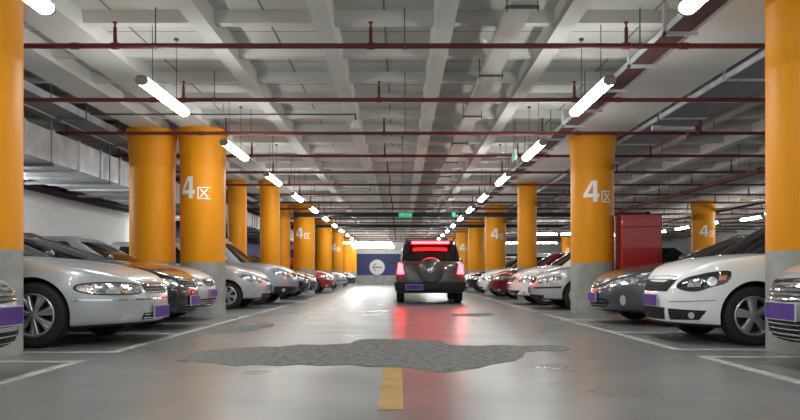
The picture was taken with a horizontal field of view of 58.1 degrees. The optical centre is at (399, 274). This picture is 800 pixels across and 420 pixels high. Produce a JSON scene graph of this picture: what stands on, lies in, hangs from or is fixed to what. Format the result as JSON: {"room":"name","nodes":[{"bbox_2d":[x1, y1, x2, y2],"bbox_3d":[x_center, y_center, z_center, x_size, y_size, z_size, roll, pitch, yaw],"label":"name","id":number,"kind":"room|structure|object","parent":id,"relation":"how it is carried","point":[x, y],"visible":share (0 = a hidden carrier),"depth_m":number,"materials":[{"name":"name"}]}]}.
{"room":"parking garage","nodes":[
{"label":"parking garage","id":0,"kind":"room"},
{"bbox_2d":[24,181,292,257],"bbox_3d":[-10.030,-1.260,25.500,3.340,4.000,65.000,0,0,0],"label":"wall","id":1,"kind":"structure","parent":0,"point":[46,212],"depth_m":18.77,"materials":[{"name":"white painted concrete"}]},
{"bbox_2d":[24,0,765,240],"bbox_3d":[4.750,-2.945,25.500,32.500,0.450,65.000,0,0,0],"label":"ceiling","id":2,"kind":"structure","parent":0,"point":[81,73],"depth_m":10.62,"materials":[{"name":"paint"}]},
{"bbox_2d":[23,0,56,15],"bbox_3d":[-2.760,-2.474,4.860,0.140,0.892,1.560,0,0,0],"label":"lamp","id":3,"kind":"object","parent":2,"relation":"hanging from","point":[44,7],"visible":1,"depth_m":5.51,"materials":[{"name":"white plastic"}]},
{"bbox_2d":[30,181,258,240],"bbox_3d":[-8.280,-2.453,28.000,0.087,0.934,44.000,0,0,0],"label":"pipe","id":4,"kind":"object","parent":2,"relation":"hanging from","point":[38,186],"visible":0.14,"depth_m":18.34,"materials":[{"name":"red metal"}]},
{"bbox_2d":[24,117,292,244],"bbox_3d":[-6.635,-2.365,26.000,1.730,1.110,40.000,0,0,0],"label":"ventilation duct","id":5,"kind":"object","parent":2,"relation":"hanging from","point":[51,158],"visible":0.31,"depth_m":13.81,"materials":[{"name":"grey metal"}]},
{"bbox_2d":[24,80,292,224],"bbox_3d":[-5.500,-2.748,26.000,0.569,0.345,44.000,0,0,0],"label":"cable tray","id":6,"kind":"object","parent":2,"relation":"hanging from","point":[67,113],"visible":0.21,"depth_m":11.99,"materials":[{"name":"grey metal"}]},
{"bbox_2d":[135,25,189,116],"bbox_3d":[-2.760,-2.474,8.460,0.140,0.892,1.560,0,0,0],"label":"lamp","id":7,"kind":"object","parent":2,"relation":"hanging from","point":[143,81],"visible":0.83,"depth_m":8.25,"materials":[{"name":"white plastic"}]},
{"bbox_2d":[140,79,189,115],"bbox_3d":[-2.760,-2.069,8.460,0.136,0.079,1.500,0,0,0],"label":"diffuser","id":8,"kind":"object","parent":7,"relation":"attached to","point":[149,85],"depth_m":8.31,"materials":[{"name":"white plastic"}]},
{"bbox_2d":[90,108,359,127],"bbox_3d":[-2.933,-2.703,12.100,4.535,0.435,0.170,0,0,0],"label":"pipe","id":9,"kind":"object","parent":2,"relation":"attached to","point":[355,124],"depth_m":12.09,"materials":[{"name":"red metal"}]},
{"bbox_2d":[219,106,248,160],"bbox_3d":[-2.760,-2.474,12.060,0.140,0.892,1.560,0,0,0],"label":"lamp","id":10,"kind":"object","parent":2,"relation":"hanging from","point":[226,143],"visible":0.98,"depth_m":11.85,"materials":[{"name":"white plastic"}]},
{"bbox_2d":[224,141,248,160],"bbox_3d":[-2.760,-2.069,12.060,0.136,0.079,1.500,0,0,0],"label":"diffuser","id":11,"kind":"object","parent":10,"relation":"attached to","point":[228,145],"depth_m":11.94,"materials":[{"name":"white plastic"}]},
{"bbox_2d":[263,143,281,185],"bbox_3d":[-2.760,-2.474,15.660,0.140,0.892,1.560,0,0,0],"label":"lamp","id":12,"kind":"object","parent":2,"relation":"hanging from","point":[268,175],"visible":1,"depth_m":15.46,"materials":[{"name":"white plastic"}]},
{"bbox_2d":[266,174,281,185],"bbox_3d":[-2.760,-2.069,15.660,0.136,0.079,1.500,0,0,0],"label":"diffuser","id":13,"kind":"object","parent":12,"relation":"attached to","point":[272,178],"depth_m":15.55,"materials":[{"name":"white plastic"}]},
{"bbox_2d":[24,7,764,49],"bbox_3d":[5.650,-2.691,7.860,27.700,0.458,0.075,0,0,0],"label":"pipe","id":14,"kind":"object","parent":2,"relation":"hanging from","point":[114,45],"visible":1,"depth_m":7.84,"materials":[{"name":"red metal"}]},
{"bbox_2d":[24,70,764,102],"bbox_3d":[5.670,-2.691,10.280,27.700,0.458,0.075,0,0,0],"label":"pipe","id":15,"kind":"object","parent":2,"relation":"hanging from","point":[183,99],"visible":0.77,"depth_m":10.26,"materials":[{"name":"red metal"}]},
{"bbox_2d":[55,109,764,134],"bbox_3d":[5.690,-2.691,12.700,27.700,0.458,0.075,0,0,0],"label":"pipe","id":16,"kind":"object","parent":2,"relation":"hanging from","point":[67,132],"visible":0.84,"depth_m":12.67,"materials":[{"name":"red metal"}]},
{"bbox_2d":[291,217,570,227],"bbox_3d":[2.750,-2.555,33.800,15.660,0.729,0.219,0,0,0],"label":"pipe","id":17,"kind":"object","parent":2,"relation":"hanging from","point":[376,225],"visible":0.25,"depth_m":33.76,"materials":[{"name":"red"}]},
{"bbox_2d":[111,136,764,157],"bbox_3d":[5.650,-2.691,15.120,27.700,0.458,0.075,0,0,0],"label":"pipe","id":18,"kind":"object","parent":2,"relation":"hanging from","point":[118,155],"visible":0.66,"depth_m":15.10,"materials":[{"name":"red metal"}]},
{"bbox_2d":[352,239,561,241],"bbox_3d":[5.670,-2.691,53.840,27.700,0.458,0.075,0,0,0],"label":"pipe","id":19,"kind":"object","parent":2,"relation":"hanging from","point":[358,239],"visible":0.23,"depth_m":53.81,"materials":[{"name":"red metal"}]},
{"bbox_2d":[176,157,764,173],"bbox_3d":[5.670,-2.691,17.540,27.700,0.458,0.075,0,0,0],"label":"pipe","id":20,"kind":"object","parent":2,"relation":"hanging from","point":[272,171],"visible":0.62,"depth_m":17.52,"materials":[{"name":"red metal"}]},
{"bbox_2d":[294,212,649,217],"bbox_3d":[2.700,-2.538,27.100,13.360,0.764,0.229,0,0,0],"label":"pipe","id":21,"kind":"object","parent":2,"relation":"hanging from","point":[296,214],"visible":0.62,"depth_m":27.03,"materials":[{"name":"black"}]},
{"bbox_2d":[419,0,538,223],"bbox_3d":[1.180,-2.730,21.000,0.320,0.380,36.000,0,0,0],"label":"cable tray","id":22,"kind":"object","parent":2,"relation":"hanging from","point":[516,13],"visible":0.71,"depth_m":9.34,"materials":[{"name":"grey metal"}]},
{"bbox_2d":[478,168,489,201],"bbox_3d":[2.240,-2.474,19.260,0.140,0.892,1.560,0,0,0],"label":"lamp","id":23,"kind":"object","parent":2,"relation":"hanging from","point":[485,195],"visible":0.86,"depth_m":18.83,"materials":[{"name":"white plastic"}]},
{"bbox_2d":[478,193,487,201],"bbox_3d":[2.240,-2.069,19.260,0.136,0.079,1.500,0,0,0],"label":"diffuser","id":24,"kind":"object","parent":23,"relation":"attached to","point":[485,195],"depth_m":19.03,"materials":[{"name":"white plastic"}]},
{"bbox_2d":[226,195,755,202],"bbox_3d":[5.670,-2.691,24.800,27.700,0.458,0.075,0,0,0],"label":"pipe","id":25,"kind":"object","parent":2,"relation":"hanging from","point":[472,201],"visible":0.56,"depth_m":24.77,"materials":[{"name":"red metal"}]},
{"bbox_2d":[226,175,764,185],"bbox_3d":[5.690,-2.691,19.960,27.700,0.458,0.075,0,0,0],"label":"pipe","id":26,"kind":"object","parent":2,"relation":"hanging from","point":[289,183],"visible":0.53,"depth_m":19.94,"materials":[{"name":"red metal"}]},
{"bbox_2d":[226,186,764,195],"bbox_3d":[5.650,-2.691,22.380,27.700,0.458,0.075,0,0,0],"label":"pipe","id":27,"kind":"object","parent":2,"relation":"hanging from","point":[389,193],"visible":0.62,"depth_m":22.35,"materials":[{"name":"red metal"}]},
{"bbox_2d":[495,144,511,185],"bbox_3d":[2.240,-2.474,15.660,0.140,0.892,1.560,0,0,0],"label":"lamp","id":28,"kind":"object","parent":2,"relation":"hanging from","point":[506,175],"visible":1,"depth_m":15.41,"materials":[{"name":"white plastic"}]},
{"bbox_2d":[495,174,508,185],"bbox_3d":[2.240,-2.069,15.660,0.136,0.079,1.500,0,0,0],"label":"diffuser","id":29,"kind":"object","parent":28,"relation":"attached to","point":[504,177],"depth_m":15.54,"materials":[{"name":"white plastic"}]},
{"bbox_2d":[247,201,764,209],"bbox_3d":[5.690,-2.691,27.220,27.700,0.458,0.075,0,0,0],"label":"pipe","id":30,"kind":"object","parent":2,"relation":"hanging from","point":[318,208],"visible":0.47,"depth_m":27.20,"materials":[{"name":"red metal"}]},
{"bbox_2d":[253,210,763,214],"bbox_3d":[5.650,-2.691,29.560,27.700,0.458,0.075,0,0,0],"label":"pipe","id":31,"kind":"object","parent":2,"relation":"hanging from","point":[256,213],"visible":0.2,"depth_m":29.55,"materials":[{"name":"red metal"}]},
{"bbox_2d":[512,119,516,162],"bbox_3d":[2.100,-2.500,13.200,0.046,0.840,0.360,0,0,0],"label":"exit sign","id":32,"kind":"object","parent":2,"relation":"hanging from","point":[514,153],"visible":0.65,"depth_m":13.08,"materials":[{"name":"green plastic"}]},
{"bbox_2d":[343,238,686,238],"bbox_3d":[5.690,-2.691,49.000,27.700,0.458,0.075,0,0,0],"label":"pipe","id":33,"kind":"object","parent":2,"relation":"hanging from","point":[343,238],"visible":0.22,"depth_m":48.98,"materials":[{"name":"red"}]},
{"bbox_2d":[343,232,690,236],"bbox_3d":[5.670,-2.691,46.580,27.700,0.458,0.075,0,0,0],"label":"pipe","id":34,"kind":"object","parent":2,"relation":"hanging from","point":[352,232],"visible":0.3,"depth_m":46.55,"materials":[{"name":"red metal"}]},
{"bbox_2d":[290,228,757,229],"bbox_3d":[5.670,-2.691,39.320,27.700,0.458,0.075,0,0,0],"label":"pipe","id":35,"kind":"object","parent":2,"relation":"hanging from","point":[292,228],"visible":0.27,"depth_m":39.30,"materials":[{"name":"red metal"}]},
{"bbox_2d":[290,217,764,223],"bbox_3d":[5.690,-2.691,34.480,27.700,0.458,0.075,0,0,0],"label":"pipe","id":36,"kind":"object","parent":2,"relation":"hanging from","point":[335,222],"visible":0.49,"depth_m":34.46,"materials":[{"name":"red metal"}]},
{"bbox_2d":[290,217,764,219],"bbox_3d":[5.670,-2.691,32.060,27.700,0.458,0.075,0,0,0],"label":"pipe","id":37,"kind":"object","parent":2,"relation":"hanging from","point":[330,218],"visible":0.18,"depth_m":32.03,"materials":[{"name":"red metal"}]},
{"bbox_2d":[343,230,717,234],"bbox_3d":[5.650,-2.691,44.160,27.700,0.458,0.075,0,0,0],"label":"pipe","id":38,"kind":"object","parent":2,"relation":"hanging from","point":[356,230],"visible":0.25,"depth_m":44.14,"materials":[{"name":"red metal"}]},
{"bbox_2d":[522,102,546,160],"bbox_3d":[2.240,-2.474,12.060,0.140,0.892,1.560,0,0,0],"label":"lamp","id":39,"kind":"object","parent":2,"relation":"hanging from","point":[540,143],"visible":1,"depth_m":11.65,"materials":[{"name":"white plastic"}]},
{"bbox_2d":[522,142,543,160],"bbox_3d":[2.240,-2.069,12.060,0.136,0.079,1.500,0,0,0],"label":"diffuser","id":40,"kind":"object","parent":39,"relation":"attached to","point":[537,146],"depth_m":11.93,"materials":[{"name":"white plastic"}]},
{"bbox_2d":[332,228,736,232],"bbox_3d":[5.690,-2.691,41.740,27.700,0.458,0.075,0,0,0],"label":"pipe","id":41,"kind":"object","parent":2,"relation":"hanging from","point":[395,231],"visible":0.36,"depth_m":41.72,"materials":[{"name":"red metal"}]},
{"bbox_2d":[441,0,728,237],"bbox_3d":[2.995,-2.740,26.000,0.370,0.360,48.000,0,0,0],"label":"cable tray","id":42,"kind":"object","parent":2,"relation":"hanging from","point":[679,27],"visible":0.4,"depth_m":9.15,"materials":[{"name":"red"}]},
{"bbox_2d":[569,25,615,116],"bbox_3d":[2.240,-2.474,8.460,0.140,0.892,1.560,0,0,0],"label":"lamp","id":43,"kind":"object","parent":2,"relation":"hanging from","point":[607,81],"visible":0.84,"depth_m":8.24,"materials":[{"name":"white plastic"}]},
{"bbox_2d":[570,80,611,115],"bbox_3d":[2.240,-2.069,8.460,0.136,0.079,1.500,0,0,0],"label":"diffuser","id":44,"kind":"object","parent":43,"relation":"attached to","point":[603,85],"depth_m":8.32,"materials":[{"name":"white plastic"}]},
{"bbox_2d":[506,49,764,219],"bbox_3d":[4.750,-2.768,25.000,0.780,0.305,44.000,0,0,0],"label":"ventilation duct","id":45,"kind":"object","parent":2,"relation":"hanging from","point":[745,77],"visible":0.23,"depth_m":11.49,"materials":[{"name":"grey metal"}]},
{"bbox_2d":[552,167,764,231],"bbox_3d":[7.250,-2.474,21.500,0.145,0.892,25.000,0,0,0],"label":"pipe","id":46,"kind":"object","parent":2,"relation":"hanging from","point":[760,170],"visible":0.66,"depth_m":17.66,"materials":[{"name":"red metal"}]},
{"bbox_2d":[651,112,699,137],"bbox_3d":[4.595,-2.605,12.000,0.790,0.630,0.089,0,0,0],"label":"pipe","id":47,"kind":"object","parent":2,"relation":"hanging from","point":[657,127],"visible":0.98,"depth_m":11.97,"materials":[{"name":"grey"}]},
{"bbox_2d":[677,0,706,15],"bbox_3d":[2.240,-2.474,4.860,0.140,0.892,1.560,0,0,0],"label":"lamp","id":48,"kind":"object","parent":2,"relation":"hanging from","point":[686,7],"visible":1,"depth_m":5.50,"materials":[{"name":"white plastic"}]},
{"bbox_2d":[662,201,764,223],"bbox_3d":[11.700,-2.591,21.500,0.135,0.658,25.000,0,0,0],"label":"drain pipe","id":49,"kind":"object","parent":2,"relation":"hanging from","point":[761,202],"visible":0.47,"depth_m":25.56,"materials":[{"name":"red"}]},
{"bbox_2d":[740,200,763,220],"bbox_3d":[12.900,-2.474,26.400,0.140,0.892,1.560,0,0,0],"label":"lamp","id":50,"kind":"object","parent":2,"relation":"hanging from","point":[757,216],"visible":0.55,"depth_m":26.12,"materials":[{"name":"white plastic"}]},
{"bbox_2d":[740,216,760,220],"bbox_3d":[12.900,-2.069,26.400,0.136,0.079,1.500,0,0,0],"label":"diffuser","id":51,"kind":"object","parent":50,"relation":"attached to","point":[752,217],"depth_m":26.38,"materials":[{"name":"white plastic"}]},
{"bbox_2d":[0,284,799,419],"bbox_3d":[4.750,0.839,25.500,32.500,0.203,65.000,0,0,0],"label":"floor","id":52,"kind":"structure","parent":0,"point":[604,375],"depth_m":5.76,"materials":[{"name":"concrete"}]},
{"bbox_2d":[0,279,23,347],"bbox_3d":[-4.999,0.025,5.020,4.522,1.434,2.070,0,0,0],"label":"sedan","id":53,"kind":"object","parent":52,"relation":"on","point":[11,313],"visible":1,"depth_m":5.11,"materials":[{"name":"grey paint"}]},
{"bbox_2d":[0,283,17,303],"bbox_3d":[-2.872,0.125,5.020,0.196,0.150,0.631,0,0,0],"label":"grille","id":54,"kind":"object","parent":53,"relation":"attached to","point":[7,296],"depth_m":5.17,"materials":[{"name":"silver metal"}]},
{"bbox_2d":[0,329,18,346],"bbox_3d":[-2.904,0.460,5.020,0.295,0.120,1.156,0,0,0],"label":"grille","id":55,"kind":"object","parent":53,"relation":"attached to","point":[7,336],"depth_m":5.10,"materials":[{"name":"silver metal"}]},
{"bbox_2d":[0,0,24,356],"bbox_3d":[-3.955,-0.990,6.700,0.824,3.460,0.824,0,0,0],"label":"column","id":56,"kind":"structure","parent":52,"relation":"on","point":[11,11],"depth_m":6.62,"materials":[{"name":"orange paint"}]},
{"bbox_2d":[23,244,168,347],"bbox_3d":[-5.162,0.050,8.182,4.991,1.384,2.241,0,0,-3],"label":"sedan","id":57,"kind":"object","parent":52,"relation":"on","point":[60,294],"visible":0.95,"depth_m":7.37,"materials":[{"name":"grey paint"}]},
{"bbox_2d":[141,312,160,319],"bbox_3d":[-2.752,0.445,8.122,0.110,0.080,0.734,0,0,2],"label":"grille","id":58,"kind":"object","parent":57,"relation":"attached to","point":[144,315],"depth_m":7.90,"materials":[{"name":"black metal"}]},
{"bbox_2d":[139,280,166,292],"bbox_3d":[-2.795,0.133,8.123,0.177,0.145,0.658,0,0,0],"label":"grille","id":59,"kind":"object","parent":57,"relation":"attached to","point":[147,286],"depth_m":8.04,"materials":[{"name":"silver metal"}]},
{"bbox_2d":[24,233,199,326],"bbox_3d":[-5.139,0.075,10.150,4.522,1.334,2.130,0,0,0],"label":"sedan","id":60,"kind":"object","parent":52,"relation":"on","point":[182,288],"visible":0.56,"depth_m":9.78,"materials":[{"name":"black paint"}]},
{"bbox_2d":[42,248,56,257],"bbox_3d":[-4.477,-0.267,9.242,0.099,0.150,0.315,0,0,0],"label":"mirror","id":61,"kind":"object","parent":60,"relation":"attached to","point":[48,251],"depth_m":9.15,"materials":[{"name":"silver paint"}]},
{"bbox_2d":[177,305,197,311],"bbox_3d":[-2.979,0.470,10.150,0.150,0.100,0.965,0,0,0],"label":"grille","id":62,"kind":"object","parent":60,"relation":"attached to","point":[180,308],"depth_m":9.90,"materials":[{"name":"black plastic"}]},
{"bbox_2d":[178,277,196,286],"bbox_3d":[-2.986,0.102,10.150,0.146,0.135,0.811,0,0,0],"label":"grille","id":63,"kind":"object","parent":60,"relation":"attached to","point":[182,281],"depth_m":10.00,"materials":[{"name":"silver metal"}]},
{"bbox_2d":[42,236,216,316],"bbox_3d":[-5.359,0.050,12.000,4.522,1.384,2.110,0,0,0],"label":"sedan","id":64,"kind":"object","parent":52,"relation":"on","point":[207,291],"visible":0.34,"depth_m":11.69,"materials":[{"name":"grey paint"}]},
{"bbox_2d":[198,298,215,305],"bbox_3d":[-3.210,0.445,12.000,0.192,0.130,1.172,0,0,0],"label":"grille","id":65,"kind":"object","parent":64,"relation":"attached to","point":[203,301],"depth_m":11.74,"materials":[{"name":"silver metal"}]},
{"bbox_2d":[202,279,215,285],"bbox_3d":[-3.183,0.125,12.000,0.116,0.130,0.690,0,0,0],"label":"grille","id":66,"kind":"object","parent":64,"relation":"attached to","point":[205,282],"depth_m":11.86,"materials":[{"name":"silver metal"}]},
{"bbox_2d":[126,126,177,265],"bbox_3d":[-4.680,-0.990,13.620,0.930,3.460,0.930,0,0,0],"label":"column","id":67,"kind":"structure","parent":52,"relation":"on","point":[152,158],"depth_m":13.26,"materials":[{"name":"orange paint"}]},
{"bbox_2d":[110,242,272,308],"bbox_3d":[-4.939,0.000,16.350,4.022,1.484,2.090,0,0,0],"label":"hatchback","id":68,"kind":"object","parent":52,"relation":"on","point":[244,285],"visible":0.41,"depth_m":15.66,"materials":[{"name":"grey paint"}]},
{"bbox_2d":[177,126,227,314],"bbox_3d":[-3.720,-0.990,13.600,0.930,3.460,0.930,0,0,0],"label":"column","id":69,"kind":"structure","parent":52,"relation":"on","point":[202,157],"depth_m":13.25,"materials":[{"name":"orange paint"}]},
{"bbox_2d":[227,180,246,254],"bbox_3d":[-4.700,-0.990,20.800,0.564,3.460,0.564,0,0,0],"label":"column","id":70,"kind":"structure","parent":52,"relation":"on","point":[237,195],"depth_m":20.57,"materials":[{"name":"orange paint"}]},
{"bbox_2d":[176,239,298,304],"bbox_3d":[-4.919,-0.100,18.750,4.522,1.684,2.210,0,0,0],"label":"sedan","id":71,"kind":"object","parent":52,"relation":"on","point":[284,280],"visible":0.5,"depth_m":18.03,"materials":[{"name":"grey paint"}]},
{"bbox_2d":[260,180,279,300],"bbox_3d":[-3.760,-0.990,20.800,0.584,3.460,0.584,0,0,0],"label":"column","id":72,"kind":"structure","parent":52,"relation":"on","point":[269,195],"depth_m":20.56,"materials":[{"name":"orange paint"}]},
{"bbox_2d":[247,255,310,298],"bbox_3d":[-5.089,0.025,22.600,4.522,1.434,2.130,0,0,0],"label":"sedan","id":73,"kind":"object","parent":52,"relation":"on","point":[304,283],"visible":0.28,"depth_m":22.18,"materials":[{"name":"black paint"}]},
{"bbox_2d":[250,255,317,296],"bbox_3d":[-5.139,0.025,25.000,4.522,1.434,2.130,0,0,0],"label":"sedan","id":74,"kind":"object","parent":52,"relation":"on","point":[314,283],"visible":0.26,"depth_m":24.59,"materials":[{"name":"grey paint"}]},
{"bbox_2d":[280,204,291,268],"bbox_3d":[-4.680,-0.990,28.000,0.920,3.460,0.920,0,0,0],"label":"column","id":75,"kind":"structure","parent":52,"relation":"on","point":[285,215],"depth_m":27.68,"materials":[{"name":"orange paint"}]},
{"bbox_2d":[292,204,315,293],"bbox_3d":[-3.730,-0.990,28.000,0.920,3.460,0.920,0,0,0],"label":"column","id":76,"kind":"structure","parent":52,"relation":"on","point":[303,227],"depth_m":27.65,"materials":[{"name":"orange paint"}]},
{"bbox_2d":[290,257,334,292],"bbox_3d":[-4.739,0.000,30.000,4.022,1.484,2.090,0,0,0],"label":"hatchback","id":77,"kind":"object","parent":52,"relation":"on","point":[325,280],"visible":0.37,"depth_m":29.31,"materials":[{"name":"red paint"}]},
{"bbox_2d":[315,219,332,289],"bbox_3d":[-3.730,-0.990,35.100,0.900,3.460,0.900,0,0,0],"label":"column","id":78,"kind":"structure","parent":52,"relation":"on","point":[323,236],"depth_m":34.75,"materials":[{"name":"orange paint"}]},
{"bbox_2d":[332,228,343,287],"bbox_3d":[-3.730,-0.990,42.200,0.900,3.460,0.900,0,0,0],"label":"column","id":79,"kind":"structure","parent":52,"relation":"on","point":[337,238],"depth_m":41.83,"materials":[{"name":"orange paint"}]},
{"bbox_2d":[332,272,347,288],"bbox_3d":[-4.989,0.025,37.500,4.522,1.434,2.130,0,0,0],"label":"sedan","id":80,"kind":"object","parent":52,"relation":"on","point":[340,279],"visible":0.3,"depth_m":36.81,"materials":[{"name":"grey paint"}]},
{"bbox_2d":[343,235,351,285],"bbox_3d":[-3.730,-0.990,49.600,0.900,3.460,0.900,0,0,0],"label":"column","id":81,"kind":"structure","parent":52,"relation":"on","point":[347,248],"depth_m":49.23,"materials":[{"name":"orange paint"}]},
{"bbox_2d":[343,272,356,286],"bbox_3d":[-4.989,0.025,45.000,4.522,1.434,2.130,0,0,0],"label":"sedan","id":82,"kind":"object","parent":52,"relation":"on","point":[351,278],"visible":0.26,"depth_m":44.32,"materials":[{"name":"grey paint"}]},
{"bbox_2d":[352,239,356,284],"bbox_3d":[-3.730,-0.990,55.500,0.900,3.460,0.900,0,0,0],"label":"column","id":83,"kind":"structure","parent":52,"relation":"on","point":[354,250],"depth_m":55.19,"materials":[{"name":"orange paint"}]},
{"bbox_2d":[389,238,465,302],"bbox_3d":[0.822,-0.103,20.481,2.186,1.690,4.645,0,0,-4],"label":"suv","id":84,"kind":"object","parent":52,"relation":"on","point":[424,266],"visible":1,"depth_m":18.36,"materials":[{"name":"grey paint"}]},
{"bbox_2d":[412,241,448,243],"bbox_3d":[0.780,-0.833,18.473,0.960,0.055,0.075,0,0,0],"label":"lamp","id":85,"kind":"object","parent":84,"relation":"on","point":[413,242],"depth_m":18.44,"materials":[{"name":"red plastic"}]},
{"bbox_2d":[456,230,467,269],"bbox_3d":[3.760,-0.990,42.600,0.900,3.460,0.900,0,0,0],"label":"column","id":86,"kind":"structure","parent":52,"relation":"on","point":[462,237],"depth_m":42.23,"materials":[{"name":"orange paint"}]},
{"bbox_2d":[467,219,484,289],"bbox_3d":[3.760,-0.990,35.500,0.900,3.460,0.900,0,0,0],"label":"column","id":87,"kind":"structure","parent":52,"relation":"on","point":[475,235],"depth_m":35.14,"materials":[{"name":"orange paint"}]},
{"bbox_2d":[465,258,516,291],"bbox_3d":[4.989,0.025,30.000,4.522,1.434,2.130,0,0,0],"label":"sedan","id":88,"kind":"object","parent":52,"relation":"on","point":[471,280],"visible":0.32,"depth_m":29.39,"materials":[{"name":"black paint"}]},
{"bbox_2d":[484,205,506,293],"bbox_3d":[3.760,-0.990,28.400,0.920,3.460,0.920,0,0,0],"label":"column","id":89,"kind":"structure","parent":52,"relation":"on","point":[495,227],"depth_m":28.04,"materials":[{"name":"orange paint"}]},
{"bbox_2d":[477,254,549,296],"bbox_3d":[4.739,0.000,25.300,4.022,1.484,2.090,0,0,0],"label":"hatchback","id":90,"kind":"object","parent":52,"relation":"on","point":[482,283],"visible":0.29,"depth_m":24.73,"materials":[{"name":"white paint"}]},
{"bbox_2d":[517,182,536,299],"bbox_3d":[3.760,-0.990,21.300,0.584,3.460,0.584,0,0,0],"label":"column","id":91,"kind":"structure","parent":52,"relation":"on","point":[526,195],"depth_m":21.06,"materials":[{"name":"orange paint"}]},
{"bbox_2d":[487,253,566,298],"bbox_3d":[5.039,0.025,22.700,4.522,1.434,2.130,0,0,0],"label":"sedan","id":92,"kind":"object","parent":52,"relation":"on","point":[497,282],"visible":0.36,"depth_m":22.07,"materials":[{"name":"red paint"}]},
{"bbox_2d":[507,251,570,304],"bbox_3d":[4.869,0.000,18.400,4.222,1.484,2.150,0,0,0],"label":"hatchback","id":93,"kind":"object","parent":52,"relation":"on","point":[518,284],"visible":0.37,"depth_m":17.79,"materials":[{"name":"white paint"}]},
{"bbox_2d":[561,235,570,252],"bbox_3d":[11.200,-0.990,48.000,0.920,3.460,0.920,0,0,0],"label":"column","id":94,"kind":"structure","parent":52,"relation":"on","point":[566,241],"depth_m":47.63,"materials":[{"name":"orange paint"}]},
{"bbox_2d":[568,135,616,313],"bbox_3d":[3.790,-0.990,14.200,0.930,3.460,0.930,0,0,0],"label":"column","id":95,"kind":"structure","parent":52,"relation":"on","point":[592,157],"depth_m":13.84,"materials":[{"name":"orange paint"}]},
{"bbox_2d":[528,244,693,307],"bbox_3d":[5.139,0.025,16.000,4.522,1.434,2.130,0,0,0],"label":"sedan","id":96,"kind":"object","parent":52,"relation":"on","point":[554,285],"visible":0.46,"depth_m":15.33,"materials":[{"name":"grey paint"}]},
{"bbox_2d":[614,214,661,312],"bbox_3d":[4.620,-0.210,14.027,0.780,1.900,0.645,0,0,0],"label":"tall cabinet","id":97,"kind":"object","parent":52,"relation":"on","point":[637,237],"visible":0.48,"depth_m":13.73,"materials":[{"name":"red metal"}]},
{"bbox_2d":[588,235,747,325],"bbox_3d":[5.289,0.060,11.200,4.622,1.364,2.210,0,0,0],"label":"coupe","id":98,"kind":"object","parent":52,"relation":"on","point":[621,291],"visible":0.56,"depth_m":10.72,"materials":[{"name":"grey paint"}]},
{"bbox_2d":[590,298,608,306],"bbox_3d":[3.066,0.420,11.200,0.157,0.140,0.959,0,0,0],"label":"grille","id":99,"kind":"object","parent":98,"relation":"attached to","point":[595,302],"depth_m":10.93,"materials":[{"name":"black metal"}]},
{"bbox_2d":[690,200,716,251],"bbox_3d":[11.200,-0.990,26.600,0.920,3.460,0.920,0,0,0],"label":"column","id":100,"kind":"structure","parent":52,"relation":"on","point":[702,214],"depth_m":26.25,"materials":[{"name":"orange paint"}]},
{"bbox_2d":[643,226,764,345],"bbox_3d":[4.839,0.010,8.300,3.922,1.464,2.060,0,0,0],"label":"car","id":101,"kind":"object","parent":52,"relation":"on","point":[725,290],"visible":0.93,"depth_m":7.61,"materials":[{"name":"white paint"}]},
{"bbox_2d":[644,305,665,319],"bbox_3d":[2.939,0.427,8.300,0.087,0.145,0.678,0,0,0],"label":"grille","id":102,"kind":"object","parent":101,"relation":"attached to","point":[653,312],"depth_m":8.18,"materials":[{"name":"black plastic"}]},
{"bbox_2d":[645,279,675,290],"bbox_3d":[2.985,0.115,8.300,0.148,0.140,0.946,0,0,0],"label":"grille","id":103,"kind":"object","parent":101,"relation":"attached to","point":[651,284],"depth_m":8.14,"materials":[{"name":"black plastic"}]},
{"bbox_2d":[668,308,705,319],"bbox_3d":[3.078,0.427,7.728,0.093,0.125,0.446,0,0,-35],"label":"grille","id":104,"kind":"object","parent":101,"relation":"attached to","point":[673,313],"depth_m":7.69,"materials":[{"name":"grey plastic"}]},
{"bbox_2d":[764,0,799,353],"bbox_3d":[3.980,-0.990,7.050,0.744,3.460,0.744,0,0,0],"label":"column","id":105,"kind":"structure","parent":52,"relation":"on","point":[782,17],"depth_m":6.88,"materials":[{"name":"orange paint"}]},
{"bbox_2d":[765,264,799,342],"bbox_3d":[5.209,0.025,5.600,4.522,1.434,2.130,0,0,0],"label":"sedan","id":106,"kind":"object","parent":52,"relation":"on","point":[782,308],"visible":1,"depth_m":5.61,"materials":[{"name":"grey paint"}]},
{"bbox_2d":[766,319,799,342],"bbox_3d":[3.225,0.445,5.600,0.534,0.190,0.945,0,0,0],"label":"grille","id":107,"kind":"object","parent":106,"relation":"attached to","point":[784,329],"depth_m":5.56,"materials":[{"name":"silver metal"}]},
{"bbox_2d":[768,278,799,301],"bbox_3d":[3.064,0.115,5.600,0.187,0.190,0.809,0,0,0],"label":"grille","id":108,"kind":"object","parent":106,"relation":"attached to","point":[782,289],"depth_m":5.64,"materials":[{"name":"silver metal"}]},
{"bbox_2d":[259,240,561,283],"bbox_3d":[4.750,-1.260,58.040,32.500,4.000,0.320,0,0,0],"label":"wall","id":109,"kind":"structure","parent":0,"point":[365,256],"depth_m":58.00,"materials":[{"name":"blue paint"}]},
{"bbox_2d":[369,260,384,274],"bbox_3d":[-1.850,-0.620,57.975,1.240,1.240,0.050,0,0,0],"label":"arrow sign","id":110,"kind":"object","parent":109,"relation":"attached to","point":[376,267],"visible":1,"depth_m":57.96,"materials":[{"name":"white plastic"}]},
{"bbox_2d":[662,225,764,250],"bbox_3d":[21.100,-1.260,25.500,0.200,4.000,65.000,0,0,0],"label":"wall","id":111,"kind":"structure","parent":0,"point":[686,243],"depth_m":47.62,"materials":[{"name":"white paint"}]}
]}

